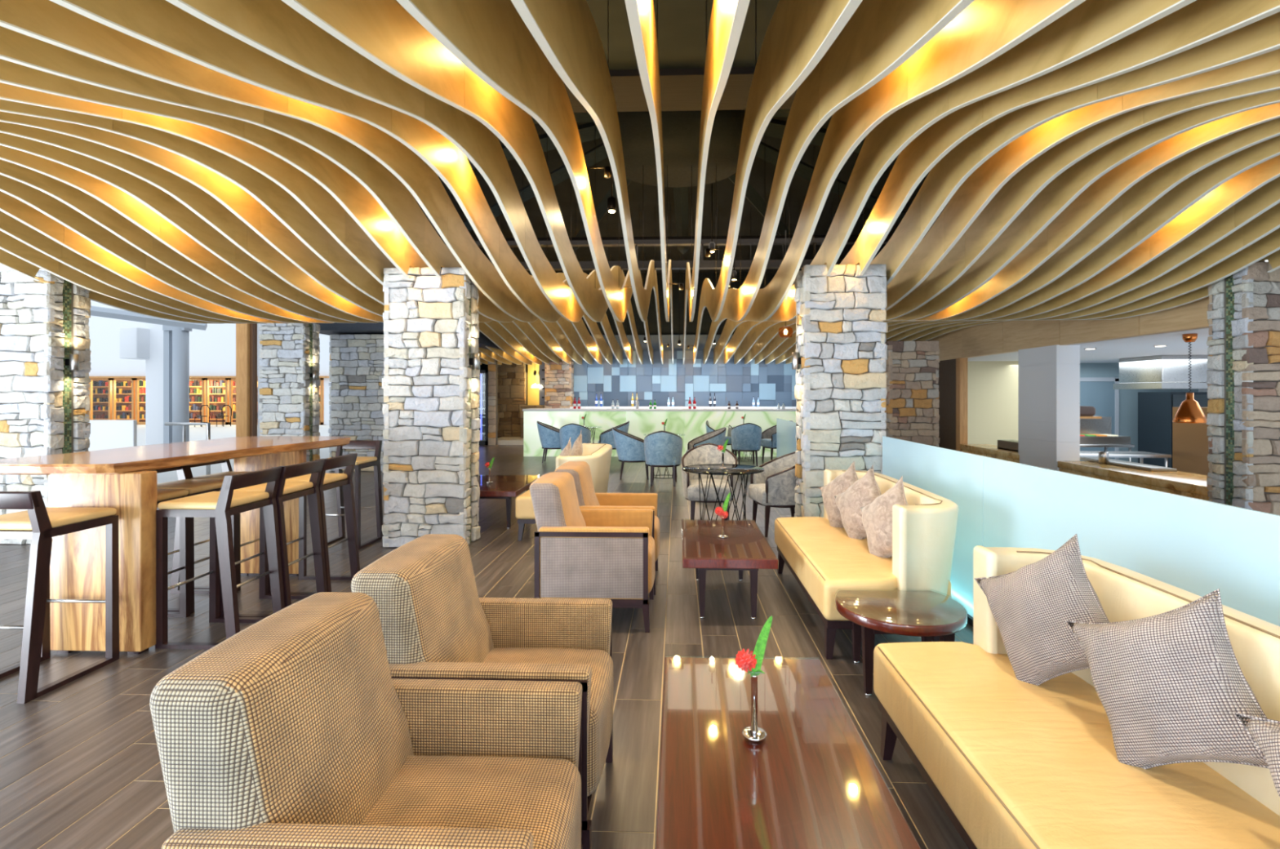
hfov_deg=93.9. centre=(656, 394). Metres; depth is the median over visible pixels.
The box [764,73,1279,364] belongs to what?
ceiling fin
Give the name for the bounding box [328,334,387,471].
stone wall
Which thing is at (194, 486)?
bar stool
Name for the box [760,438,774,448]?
seat cushion
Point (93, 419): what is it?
shelf
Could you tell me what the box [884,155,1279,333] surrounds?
ceiling fin
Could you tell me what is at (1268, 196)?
ceiling fin
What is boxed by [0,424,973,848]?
floor
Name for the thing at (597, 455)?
sofa
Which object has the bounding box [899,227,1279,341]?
ceiling fin
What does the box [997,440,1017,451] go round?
box
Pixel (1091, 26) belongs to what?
ceiling fin
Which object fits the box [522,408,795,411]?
countertop
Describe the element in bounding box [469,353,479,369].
wall sconce
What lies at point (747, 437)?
tub chair
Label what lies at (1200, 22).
ceiling fin
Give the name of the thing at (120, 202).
ceiling slat
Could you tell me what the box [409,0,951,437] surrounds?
ceiling
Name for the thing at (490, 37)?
ceiling slat
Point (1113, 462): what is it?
serving board
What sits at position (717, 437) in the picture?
tub chair
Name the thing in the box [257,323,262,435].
wall
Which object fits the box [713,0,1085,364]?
ceiling fin
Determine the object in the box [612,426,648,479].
tub chair
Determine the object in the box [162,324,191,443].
column
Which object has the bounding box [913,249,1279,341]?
ceiling fin
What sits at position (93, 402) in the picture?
shelf
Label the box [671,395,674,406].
bottle
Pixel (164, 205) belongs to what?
ceiling slat
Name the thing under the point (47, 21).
ceiling slat
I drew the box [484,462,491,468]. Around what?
flower
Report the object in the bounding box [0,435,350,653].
bar table
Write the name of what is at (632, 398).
bottle
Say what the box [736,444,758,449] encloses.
seat cushion
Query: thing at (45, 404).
stone column
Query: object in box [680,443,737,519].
tub chair
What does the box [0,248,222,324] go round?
ceiling slat
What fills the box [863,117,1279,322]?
ceiling fin
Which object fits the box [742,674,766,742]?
bud vase
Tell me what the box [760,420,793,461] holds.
tub chair
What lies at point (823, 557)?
seat cushion
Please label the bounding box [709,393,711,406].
bottle
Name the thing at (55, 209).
ceiling slat
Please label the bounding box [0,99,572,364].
ceiling slat
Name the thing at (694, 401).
bottle
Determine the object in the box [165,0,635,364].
ceiling slat
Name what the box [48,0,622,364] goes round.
ceiling slat
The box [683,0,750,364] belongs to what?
ceiling fin
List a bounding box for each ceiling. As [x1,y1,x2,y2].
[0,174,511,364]
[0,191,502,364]
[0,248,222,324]
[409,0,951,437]
[967,327,1208,363]
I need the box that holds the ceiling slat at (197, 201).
[0,121,551,364]
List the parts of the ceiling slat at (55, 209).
panel, panel, panel, panel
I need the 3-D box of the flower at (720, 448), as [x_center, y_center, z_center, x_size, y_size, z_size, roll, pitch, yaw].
[0.570,0.499,5.244,0.076,0.122,0.057,0,0,-17]
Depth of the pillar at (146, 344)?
12.68 m
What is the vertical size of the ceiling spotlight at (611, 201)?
1.512 m
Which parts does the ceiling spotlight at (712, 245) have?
hanger rod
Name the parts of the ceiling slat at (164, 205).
panel, panel, panel, panel, panel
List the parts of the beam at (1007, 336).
wall panel, wall panel, wall panel, wall panel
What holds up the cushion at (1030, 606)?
on the sofa at (1011, 762)
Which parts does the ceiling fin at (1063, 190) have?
panel, panel, panel, panel, panel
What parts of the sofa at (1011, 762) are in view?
leg, frame, backrest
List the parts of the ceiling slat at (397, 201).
panel, panel, panel, panel, panel, panel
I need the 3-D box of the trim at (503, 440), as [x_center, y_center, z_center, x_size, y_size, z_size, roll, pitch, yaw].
[-3.668,1.290,16.738,1.700,0.120,1.400,0,0,2]
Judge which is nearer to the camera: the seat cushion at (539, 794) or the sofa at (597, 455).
the seat cushion at (539, 794)
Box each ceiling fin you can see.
[624,0,683,364]
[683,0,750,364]
[687,0,862,364]
[703,0,974,364]
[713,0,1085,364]
[724,0,1196,364]
[733,0,1279,364]
[744,12,1279,364]
[754,48,1279,364]
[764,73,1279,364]
[775,89,1279,364]
[785,102,1279,364]
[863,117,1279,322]
[880,135,1279,326]
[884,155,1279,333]
[885,176,1279,340]
[886,202,1279,341]
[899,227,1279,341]
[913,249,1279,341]
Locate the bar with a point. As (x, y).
(570, 406)
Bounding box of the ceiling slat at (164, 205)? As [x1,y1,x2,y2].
[0,132,542,364]
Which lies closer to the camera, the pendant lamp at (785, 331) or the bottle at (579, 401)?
the pendant lamp at (785, 331)
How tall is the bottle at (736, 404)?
0.170 m
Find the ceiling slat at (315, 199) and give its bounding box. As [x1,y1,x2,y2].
[0,82,582,364]
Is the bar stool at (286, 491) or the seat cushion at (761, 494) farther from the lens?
the seat cushion at (761, 494)
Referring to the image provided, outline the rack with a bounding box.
[1080,405,1102,418]
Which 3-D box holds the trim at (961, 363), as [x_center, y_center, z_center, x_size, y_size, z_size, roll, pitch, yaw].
[5.617,0.540,10.986,0.140,2.420,0.150,0,0,2]
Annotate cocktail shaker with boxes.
[635,399,639,408]
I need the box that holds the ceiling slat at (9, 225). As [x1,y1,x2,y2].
[0,210,488,364]
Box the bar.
[569,406,795,408]
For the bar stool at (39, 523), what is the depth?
2.71 m
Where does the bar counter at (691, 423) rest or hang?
on the floor
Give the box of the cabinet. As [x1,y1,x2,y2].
[1172,406,1208,475]
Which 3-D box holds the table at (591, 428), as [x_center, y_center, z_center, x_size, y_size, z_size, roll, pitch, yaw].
[-1.460,0.997,12.058,0.720,0.693,0.720,0,0,2]
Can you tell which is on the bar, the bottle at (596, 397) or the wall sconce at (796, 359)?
the bottle at (596, 397)
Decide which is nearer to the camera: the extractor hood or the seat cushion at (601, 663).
the seat cushion at (601, 663)
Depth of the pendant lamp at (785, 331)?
8.93 m
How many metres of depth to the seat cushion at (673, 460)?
8.80 m
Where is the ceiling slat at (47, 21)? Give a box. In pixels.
[0,0,613,364]
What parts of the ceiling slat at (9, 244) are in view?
panel, panel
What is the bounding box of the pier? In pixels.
[1017,344,1079,471]
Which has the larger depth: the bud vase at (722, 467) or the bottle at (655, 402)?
the bottle at (655, 402)
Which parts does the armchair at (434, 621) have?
backrest, arm frame, arm, arm, leg, frame, leg, arm frame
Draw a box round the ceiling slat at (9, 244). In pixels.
[0,231,481,364]
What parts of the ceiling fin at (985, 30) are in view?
panel, panel, panel, panel, panel, panel, panel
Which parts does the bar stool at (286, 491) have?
leg, foot rail, leg, seat, post, leg, seat frame, foot rail, rail, post, leg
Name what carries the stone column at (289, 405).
on the floor
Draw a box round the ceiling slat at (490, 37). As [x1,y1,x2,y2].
[395,0,653,364]
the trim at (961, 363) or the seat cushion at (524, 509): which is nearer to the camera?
the seat cushion at (524, 509)
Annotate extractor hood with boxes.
[1112,355,1213,389]
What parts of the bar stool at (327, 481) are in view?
leg, foot rail, leg, seat, post, leg, seat frame, foot rail, rail, post, leg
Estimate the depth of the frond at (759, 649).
1.65 m
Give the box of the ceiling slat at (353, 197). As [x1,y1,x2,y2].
[0,58,592,364]
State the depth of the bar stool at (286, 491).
3.89 m
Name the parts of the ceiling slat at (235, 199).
panel, panel, panel, panel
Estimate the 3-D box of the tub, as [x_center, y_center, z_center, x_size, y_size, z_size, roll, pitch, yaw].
[5.825,0.787,7.782,0.110,0.220,0.108,0,0,2]
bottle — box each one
[573,396,576,408]
[577,396,580,408]
[595,393,597,406]
[600,393,602,406]
[611,400,614,408]
[631,392,633,406]
[648,400,652,408]
[653,400,656,408]
[667,395,670,406]
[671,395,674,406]
[688,396,691,408]
[693,396,696,408]
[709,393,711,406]
[713,393,715,406]
[735,400,738,408]
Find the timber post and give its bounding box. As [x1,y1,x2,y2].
[235,323,257,436]
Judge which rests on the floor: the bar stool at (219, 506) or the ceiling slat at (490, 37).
the bar stool at (219, 506)
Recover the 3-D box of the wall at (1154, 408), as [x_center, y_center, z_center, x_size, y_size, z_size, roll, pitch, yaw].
[10.462,0.875,11.632,1.500,1.850,0.820,0,0,2]
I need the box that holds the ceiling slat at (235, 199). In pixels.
[0,111,562,364]
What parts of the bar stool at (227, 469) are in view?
post, foot rail, rail, seat, post, leg, foot rail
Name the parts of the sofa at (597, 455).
leg, frame, backrest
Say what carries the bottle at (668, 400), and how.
on the bar
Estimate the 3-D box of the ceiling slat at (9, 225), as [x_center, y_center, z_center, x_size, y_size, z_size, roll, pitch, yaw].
[-4.897,-2.084,7.475,0.030,2.532,18.199,0,0,2]
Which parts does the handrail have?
post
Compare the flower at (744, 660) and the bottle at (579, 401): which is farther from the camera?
the bottle at (579, 401)
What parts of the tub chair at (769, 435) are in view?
leg, leg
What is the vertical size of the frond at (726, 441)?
0.144 m
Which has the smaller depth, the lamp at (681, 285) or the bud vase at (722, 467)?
the bud vase at (722, 467)
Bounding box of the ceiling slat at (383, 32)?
[280,0,643,364]
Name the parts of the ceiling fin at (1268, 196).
panel, panel, panel, panel, panel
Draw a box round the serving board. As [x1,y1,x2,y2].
[1080,457,1177,471]
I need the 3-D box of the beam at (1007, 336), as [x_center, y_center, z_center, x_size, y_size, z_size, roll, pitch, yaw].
[5.568,0.050,8.866,0.130,3.600,7.090,0,0,2]
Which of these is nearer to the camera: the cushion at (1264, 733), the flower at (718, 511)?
the cushion at (1264, 733)
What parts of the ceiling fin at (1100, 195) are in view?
panel, panel, panel, panel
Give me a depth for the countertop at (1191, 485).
6.92 m
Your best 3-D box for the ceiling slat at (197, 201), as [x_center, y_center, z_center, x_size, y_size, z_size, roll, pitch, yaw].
[-3.133,-2.084,7.413,0.201,2.532,18.199,0,0,2]
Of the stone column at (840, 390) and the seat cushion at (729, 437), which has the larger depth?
the seat cushion at (729, 437)
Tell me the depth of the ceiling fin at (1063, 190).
4.14 m
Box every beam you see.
[89,306,207,330]
[928,260,1264,450]
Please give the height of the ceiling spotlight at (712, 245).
1.212 m
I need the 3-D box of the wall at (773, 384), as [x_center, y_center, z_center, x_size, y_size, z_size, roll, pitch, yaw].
[1.701,-0.150,16.486,8.150,3.000,0.230,0,0,2]
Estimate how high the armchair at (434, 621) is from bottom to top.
0.850 m
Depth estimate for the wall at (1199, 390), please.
12.51 m
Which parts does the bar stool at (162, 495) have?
seat frame, seat, foot rail, leg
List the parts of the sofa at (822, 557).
leg, frame, leg, backrest, leg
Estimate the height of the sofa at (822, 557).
0.784 m
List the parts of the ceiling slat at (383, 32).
panel, panel, panel, panel, panel, panel, hanger rod, panel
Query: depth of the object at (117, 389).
26.86 m
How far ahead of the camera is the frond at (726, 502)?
3.94 m
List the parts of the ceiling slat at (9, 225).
panel, panel, panel, panel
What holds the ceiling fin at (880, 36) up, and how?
attached to the ceiling at (682, 24)
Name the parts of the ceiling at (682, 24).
truss post, truss post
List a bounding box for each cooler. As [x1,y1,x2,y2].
[478,370,488,444]
[1080,417,1130,444]
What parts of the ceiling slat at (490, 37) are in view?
panel, panel, panel, hanger rod, panel, panel, panel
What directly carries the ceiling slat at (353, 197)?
attached to the ceiling at (682, 24)
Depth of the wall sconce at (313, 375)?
9.26 m
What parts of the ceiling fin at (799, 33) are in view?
panel, panel, panel, panel, panel, panel, hanger rod, panel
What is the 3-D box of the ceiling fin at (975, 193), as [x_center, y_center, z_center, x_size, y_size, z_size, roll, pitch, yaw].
[2.293,-2.084,7.224,0.201,2.531,18.199,0,0,2]
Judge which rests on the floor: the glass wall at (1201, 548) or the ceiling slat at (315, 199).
the glass wall at (1201, 548)
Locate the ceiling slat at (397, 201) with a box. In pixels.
[0,26,602,364]
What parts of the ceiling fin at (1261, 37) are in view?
panel, panel, panel, hanger rod, panel, panel, panel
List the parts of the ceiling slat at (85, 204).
panel, panel, panel, panel, panel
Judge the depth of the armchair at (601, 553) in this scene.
3.38 m
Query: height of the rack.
0.170 m
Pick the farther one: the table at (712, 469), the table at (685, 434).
the table at (685, 434)
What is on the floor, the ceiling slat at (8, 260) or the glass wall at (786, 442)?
the glass wall at (786, 442)
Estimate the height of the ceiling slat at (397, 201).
2.532 m
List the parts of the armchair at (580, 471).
backrest, arm, arm, arm frame, leg, leg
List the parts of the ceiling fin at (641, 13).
panel, hanger rod, panel, panel, hanger rod, panel, panel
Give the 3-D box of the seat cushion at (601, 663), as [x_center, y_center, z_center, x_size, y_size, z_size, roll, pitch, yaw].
[-0.407,1.028,1.935,0.512,0.283,0.460,0,0,2]
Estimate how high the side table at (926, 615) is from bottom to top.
0.377 m
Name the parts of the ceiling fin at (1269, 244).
panel, panel, panel, panel, panel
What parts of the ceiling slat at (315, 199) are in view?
panel, panel, panel, panel, panel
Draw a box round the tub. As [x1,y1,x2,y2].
[1097,446,1108,463]
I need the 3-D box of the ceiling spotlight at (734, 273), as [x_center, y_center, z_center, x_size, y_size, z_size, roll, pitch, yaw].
[1.231,-2.579,9.463,0.090,1.542,0.090,0,0,2]
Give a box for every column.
[0,270,91,544]
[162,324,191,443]
[258,323,319,462]
[382,266,480,546]
[544,361,573,408]
[794,264,888,517]
[883,340,940,446]
[1206,261,1279,515]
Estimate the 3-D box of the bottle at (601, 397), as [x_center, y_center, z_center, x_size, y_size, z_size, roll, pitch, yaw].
[-1.485,0.140,16.012,0.067,0.360,0.067,0,0,2]
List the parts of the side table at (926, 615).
leg, leg, glass, leg, leg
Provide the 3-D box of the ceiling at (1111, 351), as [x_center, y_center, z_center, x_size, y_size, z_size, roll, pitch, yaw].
[8.959,-0.735,8.693,6.700,0.130,10.000,0,0,2]
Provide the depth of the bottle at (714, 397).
15.88 m
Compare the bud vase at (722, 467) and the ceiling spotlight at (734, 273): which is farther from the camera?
the ceiling spotlight at (734, 273)
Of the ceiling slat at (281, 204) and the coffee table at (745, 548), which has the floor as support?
the coffee table at (745, 548)
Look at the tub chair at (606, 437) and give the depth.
11.63 m
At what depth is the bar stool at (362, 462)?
5.55 m
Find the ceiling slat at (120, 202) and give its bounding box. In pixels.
[0,145,532,364]
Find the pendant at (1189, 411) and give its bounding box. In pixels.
[1172,333,1206,423]
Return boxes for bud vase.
[486,468,493,483]
[717,516,728,537]
[719,452,726,469]
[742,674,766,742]
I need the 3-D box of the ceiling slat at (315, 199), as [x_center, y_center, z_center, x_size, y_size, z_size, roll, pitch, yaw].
[-2.293,-2.084,7.384,0.201,2.532,18.199,0,0,2]
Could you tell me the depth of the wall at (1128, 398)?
12.66 m
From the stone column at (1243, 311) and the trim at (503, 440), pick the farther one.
the trim at (503, 440)
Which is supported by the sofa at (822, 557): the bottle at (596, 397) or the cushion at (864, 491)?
the cushion at (864, 491)
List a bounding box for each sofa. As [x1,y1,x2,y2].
[515,443,612,541]
[774,469,959,659]
[873,545,1279,848]
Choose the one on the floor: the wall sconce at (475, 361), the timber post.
the timber post
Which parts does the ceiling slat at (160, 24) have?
panel, panel, panel, panel, panel, panel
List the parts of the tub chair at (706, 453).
leg, seat frame, leg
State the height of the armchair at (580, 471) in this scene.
0.850 m
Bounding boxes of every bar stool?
[0,490,119,703]
[148,465,237,613]
[155,466,284,648]
[156,488,190,617]
[186,459,259,591]
[219,459,327,617]
[268,453,359,594]
[325,440,383,550]
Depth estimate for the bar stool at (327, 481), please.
4.35 m
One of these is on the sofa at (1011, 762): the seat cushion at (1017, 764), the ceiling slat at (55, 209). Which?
the seat cushion at (1017, 764)
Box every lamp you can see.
[531,363,537,387]
[588,166,611,177]
[679,283,683,289]
[705,248,723,257]
[783,198,787,334]
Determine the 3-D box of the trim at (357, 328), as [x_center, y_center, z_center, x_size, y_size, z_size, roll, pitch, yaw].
[-4.845,-1.670,13.127,2.200,1.160,6.100,0,0,2]
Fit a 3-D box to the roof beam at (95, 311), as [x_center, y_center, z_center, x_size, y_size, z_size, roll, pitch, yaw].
[-10.110,-1.510,11.360,2.526,0.459,0.180,0,0,-27]
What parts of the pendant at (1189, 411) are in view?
lamp shade, coiled cord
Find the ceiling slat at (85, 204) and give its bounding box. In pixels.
[0,159,521,364]
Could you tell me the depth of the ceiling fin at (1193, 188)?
4.44 m
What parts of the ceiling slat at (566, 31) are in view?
panel, hanger rod, panel, panel, panel, panel, panel, panel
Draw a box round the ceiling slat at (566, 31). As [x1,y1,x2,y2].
[511,0,669,364]
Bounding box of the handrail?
[164,422,210,475]
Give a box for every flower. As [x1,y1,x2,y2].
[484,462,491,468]
[715,506,728,518]
[716,444,725,452]
[735,648,764,676]
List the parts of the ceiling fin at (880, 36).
panel, hanger rod, panel, panel, hanger rod, panel, panel, panel, panel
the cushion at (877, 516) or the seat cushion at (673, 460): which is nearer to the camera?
the cushion at (877, 516)
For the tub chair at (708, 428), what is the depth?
12.70 m
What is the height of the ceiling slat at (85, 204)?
2.532 m
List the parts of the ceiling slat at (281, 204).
panel, panel, panel, panel, panel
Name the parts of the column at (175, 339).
flat post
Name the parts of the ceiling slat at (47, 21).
panel, panel, panel, panel, panel, panel, panel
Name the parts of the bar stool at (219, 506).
leg, foot rail, seat rail, seat, leg, post, leg, seat frame, foot rail, rail, post, leg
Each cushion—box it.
[360,755,581,848]
[482,647,613,795]
[515,489,535,519]
[559,436,571,456]
[571,431,582,455]
[648,457,676,465]
[648,534,654,593]
[653,515,659,561]
[687,478,733,501]
[724,435,731,444]
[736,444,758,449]
[748,483,772,505]
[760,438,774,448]
[774,516,951,620]
[818,461,858,528]
[833,465,881,539]
[859,475,908,558]
[873,641,1279,848]
[973,533,1109,685]
[1065,588,1269,768]
[1232,711,1279,797]
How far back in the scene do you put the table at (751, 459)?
12.15 m
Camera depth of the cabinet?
9.37 m
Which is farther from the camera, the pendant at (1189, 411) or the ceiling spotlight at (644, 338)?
the ceiling spotlight at (644, 338)
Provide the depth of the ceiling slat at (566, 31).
2.65 m
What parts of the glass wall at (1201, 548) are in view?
glass panel, glass panel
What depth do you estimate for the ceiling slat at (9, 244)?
5.40 m
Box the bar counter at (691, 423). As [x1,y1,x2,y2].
[522,408,795,457]
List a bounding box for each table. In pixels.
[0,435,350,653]
[478,475,541,528]
[586,426,595,443]
[644,434,685,478]
[655,655,920,848]
[681,463,764,519]
[681,520,777,619]
[732,426,760,461]
[835,587,967,696]
[1080,444,1134,462]
[1080,451,1171,466]
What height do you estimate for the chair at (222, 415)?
0.916 m
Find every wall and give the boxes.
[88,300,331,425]
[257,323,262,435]
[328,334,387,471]
[488,359,563,445]
[572,334,796,406]
[776,417,796,457]
[882,435,1279,626]
[967,360,1018,445]
[1080,363,1198,462]
[1137,391,1211,467]
[1198,389,1207,391]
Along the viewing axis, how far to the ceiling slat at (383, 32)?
2.48 m
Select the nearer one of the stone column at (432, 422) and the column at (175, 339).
the stone column at (432, 422)
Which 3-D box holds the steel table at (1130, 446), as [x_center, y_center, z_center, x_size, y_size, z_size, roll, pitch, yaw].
[7.792,1.350,11.085,1.600,0.900,0.700,0,0,2]
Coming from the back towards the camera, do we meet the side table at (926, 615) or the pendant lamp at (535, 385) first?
the pendant lamp at (535, 385)
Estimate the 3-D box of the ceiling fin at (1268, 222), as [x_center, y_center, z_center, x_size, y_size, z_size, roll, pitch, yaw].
[4.617,-2.084,7.143,0.030,2.531,18.199,0,0,2]
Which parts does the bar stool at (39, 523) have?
foot rail, seat frame, rail, leg, post, leg, seat, foot rail, seat rail, leg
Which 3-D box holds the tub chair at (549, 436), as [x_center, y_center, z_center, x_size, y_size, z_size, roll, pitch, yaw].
[-2.075,0.936,11.926,0.620,0.827,0.586,0,0,-3]
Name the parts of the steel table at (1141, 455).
leg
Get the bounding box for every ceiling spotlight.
[607,169,616,213]
[643,253,646,342]
[708,183,715,253]
[731,184,737,279]
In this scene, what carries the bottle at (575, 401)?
on the bar counter at (691, 423)
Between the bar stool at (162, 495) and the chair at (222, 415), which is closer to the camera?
the bar stool at (162, 495)
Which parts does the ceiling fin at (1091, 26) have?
panel, panel, panel, panel, panel, panel, panel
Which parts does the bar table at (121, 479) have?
leg, leg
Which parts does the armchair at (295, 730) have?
backrest, arm, arm, arm frame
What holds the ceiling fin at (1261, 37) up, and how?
hanging from the ceiling at (682, 24)
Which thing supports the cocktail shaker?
on the bar counter at (691, 423)
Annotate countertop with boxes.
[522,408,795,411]
[960,444,1211,501]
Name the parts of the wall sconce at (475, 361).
lamp shade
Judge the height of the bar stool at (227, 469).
0.920 m
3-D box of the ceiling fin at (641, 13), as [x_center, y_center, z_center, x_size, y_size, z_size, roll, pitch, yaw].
[0.225,-2.084,7.296,0.201,2.532,18.199,0,0,2]
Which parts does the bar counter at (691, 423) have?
onyx panel, onyx panel, onyx panel, onyx panel, onyx panel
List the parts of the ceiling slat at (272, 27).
panel, panel, panel, hanger rod, panel, panel, hanger rod, panel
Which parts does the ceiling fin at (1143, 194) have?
panel, panel, panel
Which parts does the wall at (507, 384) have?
wine rack panel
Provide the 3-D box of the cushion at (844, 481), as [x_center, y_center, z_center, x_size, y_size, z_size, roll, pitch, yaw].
[1.321,0.739,4.208,0.194,0.551,0.562,0,0,-15]
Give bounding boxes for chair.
[194,404,210,426]
[216,404,231,426]
[537,421,560,463]
[559,423,591,450]
[598,421,629,449]
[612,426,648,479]
[644,431,682,486]
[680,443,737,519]
[685,426,726,452]
[706,420,733,453]
[730,422,761,466]
[748,451,796,537]
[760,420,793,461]
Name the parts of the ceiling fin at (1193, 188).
panel, panel, panel, panel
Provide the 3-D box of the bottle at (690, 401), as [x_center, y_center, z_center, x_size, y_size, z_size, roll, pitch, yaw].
[0.743,0.184,13.282,0.067,0.260,0.067,0,0,2]
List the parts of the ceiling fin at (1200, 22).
panel, panel, panel, panel, panel, panel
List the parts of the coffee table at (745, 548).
leg, leg, leg, leg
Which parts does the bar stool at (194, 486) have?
rail, foot rail, leg, post, seat, leg, foot rail, seat frame, leg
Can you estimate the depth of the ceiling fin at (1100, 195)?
4.21 m
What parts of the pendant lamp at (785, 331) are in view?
cord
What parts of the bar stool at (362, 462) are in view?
foot rail, post, leg, seat frame, leg, foot rail, rail, seat, seat rail, post, leg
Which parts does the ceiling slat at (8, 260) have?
panel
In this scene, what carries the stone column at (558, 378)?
on the floor
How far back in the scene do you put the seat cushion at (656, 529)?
4.13 m
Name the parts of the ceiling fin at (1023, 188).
panel, panel, panel, panel, panel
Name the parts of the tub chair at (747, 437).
leg, seat frame, leg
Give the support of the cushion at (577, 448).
on the sofa at (597, 455)
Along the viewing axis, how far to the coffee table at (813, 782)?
1.51 m
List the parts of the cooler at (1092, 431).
lid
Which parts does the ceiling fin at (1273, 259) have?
panel, panel, panel, panel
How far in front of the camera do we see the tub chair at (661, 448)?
8.77 m
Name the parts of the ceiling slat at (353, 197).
panel, panel, panel, panel, panel, panel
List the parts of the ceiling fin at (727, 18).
panel, panel, panel, hanger rod, panel, panel, hanger rod, panel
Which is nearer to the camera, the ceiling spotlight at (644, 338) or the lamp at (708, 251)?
the lamp at (708, 251)
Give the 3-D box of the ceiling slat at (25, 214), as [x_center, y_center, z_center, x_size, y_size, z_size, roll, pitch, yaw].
[-4.532,-2.084,7.462,0.201,2.532,18.199,0,0,2]
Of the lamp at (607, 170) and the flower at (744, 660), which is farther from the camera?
the lamp at (607, 170)
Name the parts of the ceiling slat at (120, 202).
panel, panel, panel, panel, panel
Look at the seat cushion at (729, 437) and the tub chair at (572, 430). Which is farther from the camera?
the seat cushion at (729, 437)
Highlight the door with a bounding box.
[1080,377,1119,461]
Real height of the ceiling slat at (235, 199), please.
2.532 m
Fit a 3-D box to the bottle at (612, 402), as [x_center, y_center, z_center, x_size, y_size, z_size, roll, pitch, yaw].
[-0.974,0.214,13.342,0.067,0.200,0.067,0,0,2]
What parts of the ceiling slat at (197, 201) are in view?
panel, panel, panel, panel, panel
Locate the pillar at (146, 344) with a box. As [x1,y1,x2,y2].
[120,322,163,444]
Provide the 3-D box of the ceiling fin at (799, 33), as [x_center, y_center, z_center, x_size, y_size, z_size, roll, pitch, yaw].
[0.614,-2.084,7.282,0.201,2.532,18.199,0,0,2]
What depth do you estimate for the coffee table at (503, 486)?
6.18 m
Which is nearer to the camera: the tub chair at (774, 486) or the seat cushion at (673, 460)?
the tub chair at (774, 486)
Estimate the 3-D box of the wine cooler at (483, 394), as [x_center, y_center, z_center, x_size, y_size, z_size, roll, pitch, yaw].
[-4.899,0.350,16.160,0.800,2.000,0.542,0,0,2]
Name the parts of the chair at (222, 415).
backrest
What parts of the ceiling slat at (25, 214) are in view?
panel, panel, panel, panel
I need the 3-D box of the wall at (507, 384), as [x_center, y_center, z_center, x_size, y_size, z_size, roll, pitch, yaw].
[-4.767,-0.251,16.816,4.103,3.202,1.922,0,0,2]
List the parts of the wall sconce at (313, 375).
lamp shade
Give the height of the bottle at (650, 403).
0.200 m
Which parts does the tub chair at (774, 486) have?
leg, leg, seat frame, leg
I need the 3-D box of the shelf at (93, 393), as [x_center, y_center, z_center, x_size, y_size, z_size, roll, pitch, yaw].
[-21.818,-0.030,28.529,14.000,0.040,0.300,0,0,2]
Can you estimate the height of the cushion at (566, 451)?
0.599 m
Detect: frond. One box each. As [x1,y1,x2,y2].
[488,457,494,469]
[722,439,728,453]
[722,492,730,517]
[751,615,772,675]
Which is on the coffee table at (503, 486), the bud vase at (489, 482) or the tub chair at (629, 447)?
the bud vase at (489, 482)
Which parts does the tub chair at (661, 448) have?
leg, seat frame, leg, leg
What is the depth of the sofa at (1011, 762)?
1.54 m
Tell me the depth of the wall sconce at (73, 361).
5.53 m
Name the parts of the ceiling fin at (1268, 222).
panel, panel, panel, panel, panel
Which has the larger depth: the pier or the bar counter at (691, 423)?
the bar counter at (691, 423)
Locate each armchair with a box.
[149,591,582,848]
[351,533,613,848]
[529,471,654,632]
[554,461,659,595]
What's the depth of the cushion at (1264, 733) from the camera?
1.19 m
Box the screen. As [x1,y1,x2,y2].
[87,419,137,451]
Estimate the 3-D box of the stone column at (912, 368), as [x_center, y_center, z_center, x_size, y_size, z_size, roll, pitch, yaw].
[3.921,0.265,9.269,0.794,2.173,0.455,0,0,2]
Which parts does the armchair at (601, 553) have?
backrest, arm frame, panel, arm, arm, frame, leg, leg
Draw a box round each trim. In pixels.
[312,322,502,350]
[497,436,523,444]
[955,357,967,451]
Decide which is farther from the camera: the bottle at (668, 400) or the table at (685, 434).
the bottle at (668, 400)
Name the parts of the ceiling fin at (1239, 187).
panel, panel, panel, panel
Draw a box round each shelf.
[93,386,324,386]
[93,393,324,394]
[93,401,324,403]
[93,409,324,411]
[93,418,324,419]
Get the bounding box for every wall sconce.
[65,354,79,370]
[309,370,316,380]
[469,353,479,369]
[791,352,800,369]
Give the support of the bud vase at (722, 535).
on the coffee table at (745, 548)
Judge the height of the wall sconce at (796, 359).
0.150 m
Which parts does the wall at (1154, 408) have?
door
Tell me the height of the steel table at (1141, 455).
0.850 m
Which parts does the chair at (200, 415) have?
backrest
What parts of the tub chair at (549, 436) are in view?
leg, leg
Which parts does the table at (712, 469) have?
glass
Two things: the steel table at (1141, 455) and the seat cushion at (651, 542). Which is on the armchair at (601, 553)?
the seat cushion at (651, 542)
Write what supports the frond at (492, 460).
in the bud vase at (489, 482)
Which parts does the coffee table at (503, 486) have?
leg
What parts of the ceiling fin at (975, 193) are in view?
panel, panel, panel, panel, panel, panel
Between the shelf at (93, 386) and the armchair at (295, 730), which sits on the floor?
the armchair at (295, 730)
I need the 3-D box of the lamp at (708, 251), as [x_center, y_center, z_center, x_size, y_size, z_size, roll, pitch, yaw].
[0.537,-1.327,5.585,0.166,0.076,0.050,0,0,2]
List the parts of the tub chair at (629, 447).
leg, seat frame, leg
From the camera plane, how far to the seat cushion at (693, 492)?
5.88 m
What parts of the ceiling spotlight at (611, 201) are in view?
hanger rod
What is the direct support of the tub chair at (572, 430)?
on the floor
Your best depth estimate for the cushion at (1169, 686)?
1.43 m

